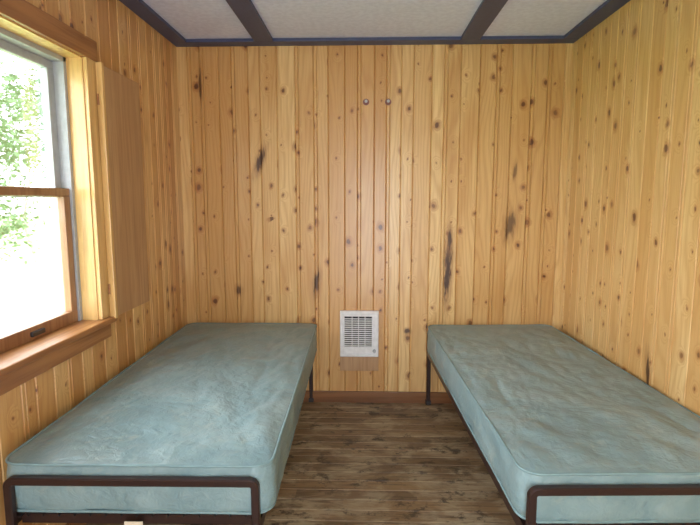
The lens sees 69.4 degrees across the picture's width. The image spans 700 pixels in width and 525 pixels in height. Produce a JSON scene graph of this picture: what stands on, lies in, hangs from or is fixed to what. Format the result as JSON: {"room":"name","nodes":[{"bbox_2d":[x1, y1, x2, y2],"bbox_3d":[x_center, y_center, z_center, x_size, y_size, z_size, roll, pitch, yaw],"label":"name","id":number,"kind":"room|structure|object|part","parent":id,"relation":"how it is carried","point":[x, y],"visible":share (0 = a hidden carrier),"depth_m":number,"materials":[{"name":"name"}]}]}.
{"room":"dormitory","nodes":[
{"label":"dormitory","id":0,"kind":"room"},
{"bbox_2d":[0,0,187,524],"bbox_3d":[-1.220,0.060,1.178,0.008,2.470,4.690,0,7,2],"label":"wall","id":1,"kind":"structure","parent":0,"point":[127,45],"depth_m":2.78,"materials":[{"name":"brown wood"}]},
{"bbox_2d":[0,15,98,353],"bbox_3d":[-1.275,-0.257,1.821,0.162,1.220,1.000,0,7,2],"label":"window","id":2,"kind":"structure","parent":1,"relation":"in","point":[33,289],"depth_m":2.11,"materials":[{"name":"beige wood"}]},
{"bbox_3d":[-1.285,0.010,1.864,0.042,0.610,0.380,0,7,2],"label":"sash hardware","id":3,"kind":"part","parent":2,"relation":"part of","materials":[{"name":"clear glass"}]},
{"bbox_3d":[-1.328,-0.525,1.789,0.004,0.540,0.840,0,7,2],"label":"upper glass","id":4,"kind":"part","parent":2,"relation":"part of","materials":[{"name":"clear glass"}]},
{"bbox_3d":[-1.328,-0.529,1.788,0.032,0.588,0.916,0,7,2],"label":"upper sash","id":5,"kind":"part","parent":2,"relation":"part of","materials":[{"name":"clear glass"}]},
{"bbox_3d":[-1.292,0.026,1.857,0.032,0.610,0.916,0,7,2],"label":"lower sash","id":6,"kind":"part","parent":2,"relation":"part of","materials":[{"name":"brown wood"}]},
{"bbox_2d":[0,27,82,320],"bbox_3d":[-1.311,-0.257,1.822,0.090,1.180,0.960,0,7,2],"label":"liner","id":7,"kind":"object","parent":2,"relation":"attached to","point":[59,62],"visible":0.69,"depth_m":2.24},
{"bbox_2d":[0,0,109,319],"bbox_3d":[-1.185,-0.304,1.812,0.022,1.275,1.160,0,7,2],"label":"window frame","id":8,"kind":"structure","parent":1,"relation":"attached to","point":[89,71],"depth_m":2.27,"materials":[{"name":"brown wood"}]},
{"bbox_2d":[0,324,111,395],"bbox_3d":[-1.186,0.392,1.899,0.020,0.072,1.120,0,7,2],"label":"apron","id":9,"kind":"object","parent":1,"relation":"attached to","point":[16,378],"visible":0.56,"depth_m":1.98,"materials":[{"name":"brown wood"}]},
{"bbox_2d":[0,316,116,377],"bbox_3d":[-1.254,0.342,1.895,0.205,0.028,1.160,0,7,2],"label":"window sill","id":10,"kind":"structure","parent":1,"relation":"attached to","point":[11,360],"depth_m":1.98,"materials":[{"name":"brown wood"}]},
{"bbox_2d":[66,523,86,524],"bbox_3d":[-1.207,1.235,1.334,0.018,0.080,4.630,0,7,2],"label":"baseboard","id":11,"kind":"structure","parent":1,"relation":"attached to","point":[67,523],"depth_m":2.17,"materials":[{"name":"brown wood"}]},
{"bbox_2d":[95,62,148,317],"bbox_3d":[-1.137,-0.344,2.561,0.029,1.190,0.412,0,7,2],"label":"window shutter","id":12,"kind":"object","parent":1,"relation":"attached to","point":[118,103],"visible":0.95,"depth_m":2.52,"materials":[{"name":"brown wood"}]},
{"bbox_2d":[86,402,515,524],"bbox_3d":[0.078,1.283,1.292,2.630,0.005,4.690,0,7,2],"label":"floor","id":13,"kind":"structure","parent":0,"point":[348,463],"depth_m":2.68,"materials":[{"name":"brown wood"}]},
{"bbox_2d":[3,323,316,524],"bbox_3d":[-0.688,0.814,2.610,0.917,0.599,1.976,0,7,1],"label":"bed","id":14,"kind":"object","parent":13,"relation":"on","point":[200,428],"visible":1,"depth_m":1.80,"materials":[{"name":"fabric"}]},
{"bbox_2d":[425,324,699,524],"bbox_3d":[0.957,0.819,2.562,0.863,0.601,1.973,0,7,0],"label":"bed","id":15,"kind":"object","parent":13,"relation":"on","point":[565,435],"visible":1,"depth_m":1.89,"materials":[{"name":"fabric"}]},
{"bbox_2d":[176,43,572,391],"bbox_3d":[0.147,-0.223,3.450,2.630,2.470,0.008,0,7,2],"label":"wall","id":16,"kind":"structure","parent":0,"point":[305,201],"depth_m":3.41,"materials":[{"name":"brown wood"}]},
{"bbox_2d":[340,357,377,370],"bbox_3d":[0.065,0.713,3.559,0.270,0.101,0.012,0,7,2],"label":"panel","id":17,"kind":"object","parent":16,"relation":"attached to","point":[346,363],"visible":1,"depth_m":3.55,"materials":[{"name":"brown wood"}]},
{"bbox_2d":[340,310,378,356],"bbox_3d":[0.065,0.499,3.519,0.270,0.330,0.038,0,7,2],"label":"wall heater","id":18,"kind":"object","parent":16,"relation":"attached to","point":[359,329],"visible":1,"depth_m":3.51,"materials":[{"name":"white metal"}]},
{"bbox_2d":[344,316,372,347],"bbox_3d":[0.057,0.483,3.509,0.200,0.220,0.011,0,7,2],"label":"grille","id":19,"kind":"object","parent":18,"relation":"attached to","point":[358,330],"depth_m":3.51,"materials":[{"name":"white metal"}]},
{"bbox_2d":[363,99,368,104],"bbox_3d":[0.106,-1.059,3.325,0.042,0.042,0.037,0,7,2],"label":"wall hook","id":20,"kind":"object","parent":16,"relation":"attached to","point":[365,101],"visible":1,"depth_m":3.34,"materials":[{"name":"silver metal"}]},
{"bbox_2d":[303,391,451,403],"bbox_3d":[0.147,0.954,3.584,2.550,0.080,0.018,0,7,2],"label":"baseboard","id":21,"kind":"structure","parent":16,"relation":"attached to","point":[319,396],"depth_m":3.57,"materials":[{"name":"brown wood"}]},
{"bbox_2d":[385,99,390,104],"bbox_3d":[0.252,-1.058,3.320,0.042,0.042,0.037,0,7,2],"label":"wall hook","id":22,"kind":"object","parent":16,"relation":"attached to","point":[387,101],"visible":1,"depth_m":3.33,"materials":[{"name":"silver metal"}]},
{"bbox_2d":[143,0,605,38],"bbox_3d":[0.078,-1.176,0.985,2.690,0.050,4.750,0,7,2],"label":"ceiling","id":23,"kind":"structure","parent":0,"point":[193,19],"depth_m":2.83,"materials":[{"name":"white paint"}]},
{"bbox_2d":[558,0,699,415],"bbox_3d":[1.377,0.069,1.102,0.008,2.470,4.690,0,7,2],"label":"wall","id":24,"kind":"structure","parent":0,"point":[630,290],"depth_m":2.48,"materials":[{"name":"brown wood"}]},
{"bbox_2d":[119,0,629,46],"bbox_3d":[0.078,-1.141,0.990,2.590,0.020,4.650,0,7,2],"label":"trim","id":25,"kind":"structure","parent":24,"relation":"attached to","point":[487,11],"depth_m":3.12,"materials":[{"name":"wood"}]}
]}

